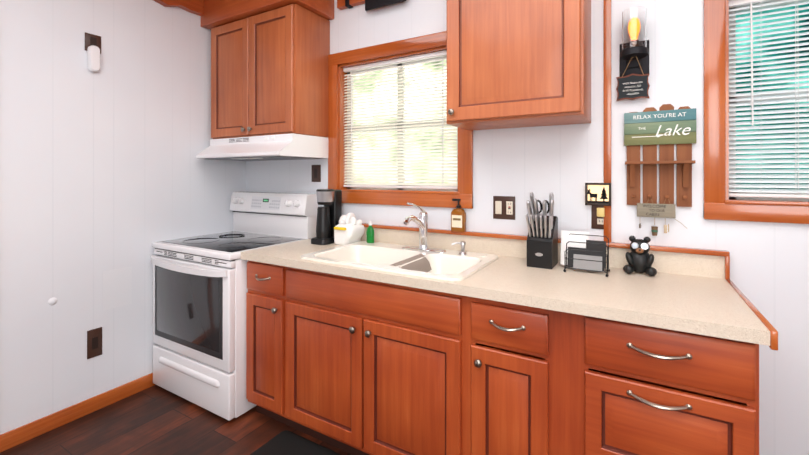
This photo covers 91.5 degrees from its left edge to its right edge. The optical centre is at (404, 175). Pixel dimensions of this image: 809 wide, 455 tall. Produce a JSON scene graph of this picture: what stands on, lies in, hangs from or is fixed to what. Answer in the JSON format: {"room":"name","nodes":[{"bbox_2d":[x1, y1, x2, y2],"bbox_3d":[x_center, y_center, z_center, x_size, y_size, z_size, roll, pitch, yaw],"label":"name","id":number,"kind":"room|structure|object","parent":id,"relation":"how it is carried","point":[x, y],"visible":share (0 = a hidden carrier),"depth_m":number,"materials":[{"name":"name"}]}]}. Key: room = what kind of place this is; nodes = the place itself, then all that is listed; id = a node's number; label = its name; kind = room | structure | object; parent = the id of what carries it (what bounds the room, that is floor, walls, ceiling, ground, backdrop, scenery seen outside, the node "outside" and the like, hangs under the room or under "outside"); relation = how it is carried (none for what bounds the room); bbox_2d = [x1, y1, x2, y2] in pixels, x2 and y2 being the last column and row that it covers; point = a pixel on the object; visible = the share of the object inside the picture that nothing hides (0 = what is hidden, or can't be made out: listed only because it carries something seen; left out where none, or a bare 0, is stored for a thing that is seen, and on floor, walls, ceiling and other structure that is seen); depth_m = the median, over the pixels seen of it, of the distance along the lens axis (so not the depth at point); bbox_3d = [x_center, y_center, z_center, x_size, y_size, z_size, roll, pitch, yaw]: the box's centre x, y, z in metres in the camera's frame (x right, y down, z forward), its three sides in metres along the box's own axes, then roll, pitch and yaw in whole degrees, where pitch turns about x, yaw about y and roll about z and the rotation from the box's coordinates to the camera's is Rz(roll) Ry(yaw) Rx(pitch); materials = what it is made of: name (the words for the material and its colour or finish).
{"room":"kitchen","nodes":[
{"label":"kitchen","id":0,"kind":"room"},
{"bbox_2d":[0,0,245,434],"bbox_3d":[-2.361,-0.045,1.311,0.120,2.750,4.200,0,0,30],"label":"wall","id":1,"kind":"structure","parent":0,"point":[104,168],"depth_m":2.21,"materials":[{"name":"paint"}]},
{"bbox_2d":[48,298,57,304],"bbox_3d":[-1.845,0.662,2.067,0.006,0.040,0.040,0,0,30],"label":"door stop","id":2,"kind":"object","parent":1,"relation":"attached to","point":[52,301],"visible":1,"depth_m":2.06,"materials":[{"name":"white paint"}]},
{"bbox_2d":[0,373,155,452],"bbox_3d":[-1.595,1.289,2.486,0.012,0.082,1.391,0,0,30],"label":"baseboard","id":3,"kind":"structure","parent":1,"relation":"attached to","point":[26,432],"depth_m":2.13,"materials":[{"name":"brown wood"}]},
{"bbox_2d":[85,32,100,71],"bbox_3d":[-1.748,-0.680,2.199,0.039,0.208,0.070,0,0,30],"label":"night light","id":4,"kind":"object","parent":1,"relation":"attached to","point":[93,45],"visible":1,"depth_m":2.19,"materials":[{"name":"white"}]},
{"bbox_2d":[87,327,101,358],"bbox_3d":[-1.750,0.946,2.226,0.007,0.158,0.072,0,0,30],"label":"electrical outlet","id":5,"kind":"object","parent":1,"relation":"attached to","point":[94,342],"visible":1,"depth_m":2.22,"materials":[{"name":"brown plastic"}]},
{"bbox_2d":[0,385,351,454],"bbox_3d":[-0.325,1.380,0.118,4.840,0.100,4.440,0,0,30],"label":"floor","id":6,"kind":"structure","parent":0,"point":[155,420],"depth_m":2.04,"materials":[{"name":"brown wood"}]},
{"bbox_2d":[151,192,317,419],"bbox_3d":[-1.100,0.727,2.549,0.768,1.206,0.729,0,0,30],"label":"stove","id":7,"kind":"object","parent":6,"relation":"on","point":[200,290],"visible":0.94,"depth_m":2.28,"materials":[{"name":"white enameled metal"},{"name":"black glass"},{"name":"white plastic"}]},
{"bbox_2d":[246,260,285,424],"bbox_3d":[-0.578,0.893,2.339,0.326,0.874,0.616,0,0,30],"label":"base cabinet","id":8,"kind":"object","parent":6,"relation":"on","point":[266,283],"depth_m":2.07,"materials":[{"name":"brown wood"}]},
{"bbox_2d":[250,430,340,454],"bbox_3d":[-0.361,1.324,1.600,0.910,0.011,0.520,0,0,30],"label":"floor mat","id":9,"kind":"object","parent":6,"relation":"on","point":[286,442],"visible":1,"depth_m":1.91,"materials":[{"name":"black rubber"}]},
{"bbox_2d":[286,267,473,454],"bbox_3d":[-0.031,0.893,2.018,1.038,0.874,0.616,0,0,30],"label":"base cabinet","id":10,"kind":"object","parent":6,"relation":"on","point":[354,366],"depth_m":1.71,"materials":[{"name":"brown wood"}]},
{"bbox_2d":[474,297,557,454],"bbox_3d":[0.514,0.893,1.699,0.362,0.874,0.616,0,0,30],"label":"base cabinet","id":11,"kind":"object","parent":6,"relation":"on","point":[516,346],"depth_m":1.41,"materials":[{"name":"brown wood"}]},
{"bbox_2d":[558,311,593,454],"bbox_3d":[0.697,0.893,1.592,0.138,0.874,0.616,0,0,30],"label":"filler panel","id":12,"kind":"object","parent":6,"relation":"on","point":[575,331],"depth_m":1.33,"materials":[{"name":"brown wood"}]},
{"bbox_2d":[594,317,758,454],"bbox_3d":[0.932,0.893,1.454,0.454,0.874,0.616,0,0,30],"label":"base cabinet","id":13,"kind":"object","parent":6,"relation":"on","point":[658,391],"depth_m":1.18,"materials":[{"name":"brown wood"}]},
{"bbox_2d":[241,202,777,349],"bbox_3d":[0.208,0.365,1.864,2.175,0.429,0.648,0,0,30],"label":"countertop","id":14,"kind":"structure","parent":13,"relation":"on","point":[692,290],"depth_m":1.61,"materials":[{"name":"laminate"}]},
{"bbox_2d":[311,189,341,244],"bbox_3d":[-0.483,0.251,2.451,0.120,0.330,0.190,0,0,30],"label":"coffee maker","id":15,"kind":"object","parent":14,"relation":"on","point":[329,213],"visible":0.96,"depth_m":2.40,"materials":[{"name":"black plastic"}]},
{"bbox_2d":[334,213,364,244],"bbox_3d":[-0.341,0.322,2.404,0.146,0.188,0.168,0,0,30],"label":"towels","id":16,"kind":"object","parent":14,"relation":"on","point":[349,228],"visible":0.96,"depth_m":2.36,"materials":[{"name":"white fabric"}]},
{"bbox_2d":[366,221,373,242],"bbox_3d":[-0.205,0.339,2.364,0.053,0.128,0.036,0,0,30],"label":"dish soap","id":17,"kind":"object","parent":14,"relation":"on","point":[370,234],"visible":1,"depth_m":2.35,"materials":[{"name":"green plastic"}]},
{"bbox_2d":[301,241,497,280],"bbox_3d":[-0.025,0.489,1.985,0.872,0.182,0.545,0,0,30],"label":"sink","id":18,"kind":"object","parent":14,"relation":"in","point":[424,262],"depth_m":2.00,"materials":[{"name":"white ceramic"}]},
{"bbox_2d":[402,202,446,252],"bbox_3d":[0.062,0.277,2.055,0.262,0.252,0.260,0,0,30],"label":"faucet","id":19,"kind":"object","parent":14,"relation":"on","point":[422,222],"depth_m":2.10,"materials":[{"name":"silver metal"}]},
{"bbox_2d":[451,199,465,231],"bbox_3d":[0.295,0.215,2.154,0.078,0.176,0.048,0,0,30],"label":"hand soap","id":20,"kind":"object","parent":14,"relation":"on","point":[458,218],"visible":1,"depth_m":2.13,"materials":[{"name":"orange plastic"}]},
{"bbox_2d":[452,241,466,254],"bbox_3d":[0.283,0.372,2.026,0.073,0.062,0.055,0,0,30],"label":"soap dispenser","id":21,"kind":"object","parent":14,"relation":"on","point":[462,243],"depth_m":2.02,"materials":[{"name":"silver metal"}]},
{"bbox_2d":[526,192,557,268],"bbox_3d":[0.638,0.246,1.826,0.122,0.338,0.175,0,0,30],"label":"knife block","id":22,"kind":"object","parent":14,"relation":"on","point":[542,244],"visible":1,"depth_m":1.78,"materials":[{"name":"black plastic"}]},
{"bbox_2d":[560,230,609,276],"bbox_3d":[0.776,0.333,1.706,0.198,0.164,0.119,0,0,30],"label":"holder","id":23,"kind":"object","parent":14,"relation":"on","point":[580,251],"visible":1,"depth_m":1.71,"materials":[{"name":"black metal"}]},
{"bbox_2d":[623,236,656,275],"bbox_3d":[0.995,0.336,1.667,0.124,0.158,0.101,0,0,30],"label":"bear","id":24,"kind":"object","parent":14,"relation":"on","point":[639,259],"visible":1,"depth_m":1.64},
{"bbox_2d":[246,0,808,454],"bbox_3d":[0.767,-0.045,1.982,4.840,2.750,0.120,0,0,30],"label":"wall","id":25,"kind":"structure","parent":0,"point":[768,260],"depth_m":1.78,"materials":[{"name":"paint"}]},
{"bbox_2d":[196,133,327,160],"bbox_3d":[-0.962,-0.181,2.670,0.812,0.144,0.435,0,0,30],"label":"range hood","id":26,"kind":"object","parent":25,"relation":"attached to","point":[292,146],"visible":1,"depth_m":2.50,"materials":[{"name":"white metal"}]},
{"bbox_2d":[211,4,329,138],"bbox_3d":[-0.943,-0.649,2.702,0.812,0.786,0.361,0,0,30],"label":"upper cabinet","id":27,"kind":"object","parent":25,"relation":"attached to","point":[269,72],"visible":0.94,"depth_m":2.52,"materials":[{"name":"brown wood"}]},
{"bbox_2d":[312,165,320,181],"bbox_3d":[-0.610,-0.015,2.714,0.082,0.118,0.007,0,0,30],"label":"electrical outlet","id":28,"kind":"object","parent":25,"relation":"attached to","point":[316,173],"visible":1,"depth_m":2.71,"materials":[{"name":"brown plastic"}]},
{"bbox_2d":[337,0,405,10],"bbox_3d":[-0.208,-1.106,2.450,0.527,0.168,0.057,0,0,30],"label":"sign plaque","id":29,"kind":"object","parent":25,"relation":"attached to","point":[369,4],"visible":1,"depth_m":2.43,"materials":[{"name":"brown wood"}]},
{"bbox_2d":[328,31,472,208],"bbox_3d":[-0.045,-0.315,2.435,1.020,0.990,0.130,0,0,30],"label":"window","id":30,"kind":"structure","parent":25,"relation":"in","point":[409,47],"depth_m":2.46,"materials":[{"name":"brown wood"}]},
{"bbox_2d":[343,50,457,188],"bbox_3d":[-0.048,-0.320,2.430,0.830,0.795,0.039,0,0,30],"label":"window blind","id":31,"kind":"object","parent":30,"relation":"attached to","point":[358,172],"visible":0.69,"depth_m":2.42,"materials":[{"name":"white plastic"}]},
{"bbox_2d":[493,196,514,219],"bbox_3d":[0.518,0.168,2.052,0.116,0.120,0.010,0,0,30],"label":"electrical outlet","id":32,"kind":"object","parent":25,"relation":"attached to","point":[503,207],"visible":1,"depth_m":2.05,"materials":[{"name":"brown plastic"}]},
{"bbox_2d":[447,0,590,129],"bbox_3d":[0.525,-0.643,1.842,0.600,0.797,0.361,0,0,30],"label":"upper cabinet","id":33,"kind":"object","parent":25,"relation":"attached to","point":[517,63],"visible":1,"depth_m":1.71,"materials":[{"name":"brown wood"}]},
{"bbox_2d":[591,205,604,228],"bbox_3d":[0.904,0.193,1.815,0.080,0.112,0.029,0,0,30],"label":"electrical outlet","id":34,"kind":"object","parent":25,"relation":"attached to","point":[597,216],"visible":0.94,"depth_m":1.83,"materials":[{"name":"brown plastic"}]},
{"bbox_2d":[604,0,610,241],"bbox_3d":[0.932,-0.408,1.809,0.032,1.424,0.012,0,0,30],"label":"trim strip","id":35,"kind":"object","parent":25,"relation":"attached to","point":[607,103],"visible":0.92,"depth_m":1.80,"materials":[{"name":"brown wood"}]},
{"bbox_2d":[585,183,610,205],"bbox_3d":[0.892,0.086,1.816,0.108,0.104,0.014,0,0,30],"label":"framed picture","id":36,"kind":"object","parent":35,"relation":"attached to","point":[598,194],"visible":1,"depth_m":1.81,"materials":[{"name":"brown paper"}]},
{"bbox_2d":[616,7,649,100],"bbox_3d":[0.987,-0.519,1.704,0.128,0.370,0.137,0,0,30],"label":"light","id":37,"kind":"object","parent":25,"relation":"attached to","point":[634,56],"visible":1,"depth_m":1.70,"materials":[{"name":"black metal"}]},
{"bbox_2d":[624,104,695,235],"bbox_3d":[1.087,-0.024,1.683,0.261,0.564,0.071,0,0,30],"label":"sign","id":38,"kind":"object","parent":25,"relation":"attached to","point":[683,162],"visible":0.96,"depth_m":1.69,"materials":[{"name":"brown wood"}]},
{"bbox_2d":[633,112,685,118],"bbox_3d":[1.093,-0.256,1.691,0.191,0.017,0.001,0,0,30],"label":"lettering","id":39,"kind":"object","parent":38,"relation":"attached to","point":[658,114],"visible":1,"depth_m":1.69,"materials":[{"name":"white paint"}]},
{"bbox_2d":[656,124,690,135],"bbox_3d":[1.135,-0.192,1.666,0.123,0.046,0.001,0,0,30],"label":"lettering","id":40,"kind":"object","parent":38,"relation":"attached to","point":[677,132],"visible":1,"depth_m":1.66,"materials":[{"name":"white paint"}]},
{"bbox_2d":[704,0,808,223],"bbox_3d":[1.698,-0.310,1.414,1.014,0.982,0.130,0,0,30],"label":"window","id":41,"kind":"structure","parent":25,"relation":"in","point":[720,203],"depth_m":1.59,"materials":[{"name":"brown wood"}]},
{"bbox_2d":[729,0,808,197],"bbox_3d":[1.696,-0.316,1.409,0.842,0.805,0.039,0,0,30],"label":"window blind","id":42,"kind":"object","parent":41,"relation":"attached to","point":[752,108],"visible":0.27,"depth_m":1.56,"materials":[{"name":"white plastic"}]},
{"label":"outside","id":43,"kind":"structure","parent":0,"visible":0},
{"bbox_2d":[354,4,808,188],"bbox_3d":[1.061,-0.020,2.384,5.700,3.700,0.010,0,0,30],"label":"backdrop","id":44,"kind":"structure","parent":43,"point":[773,30],"depth_m":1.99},
{"bbox_3d":[-0.325,-1.470,0.119,4.840,0.100,4.440,0,0,30],"label":"ceiling","id":45,"kind":"structure","parent":0,"visible":0},
{"bbox_2d":[154,0,203,15],"bbox_3d":[-2.232,-1.258,1.367,0.045,0.323,3.225,0,0,30],"label":"beam","id":46,"kind":"structure","parent":45,"relation":"attached to","point":[196,7],"depth_m":2.65,"materials":[{"name":"brown wood"}]},
{"bbox_2d":[201,0,333,29],"bbox_3d":[-0.952,-1.232,2.702,0.904,0.373,0.374,0,0,30],"label":"beam","id":47,"kind":"structure","parent":45,"relation":"attached to","point":[217,13],"depth_m":2.58,"materials":[{"name":"brown wood"}]}
]}

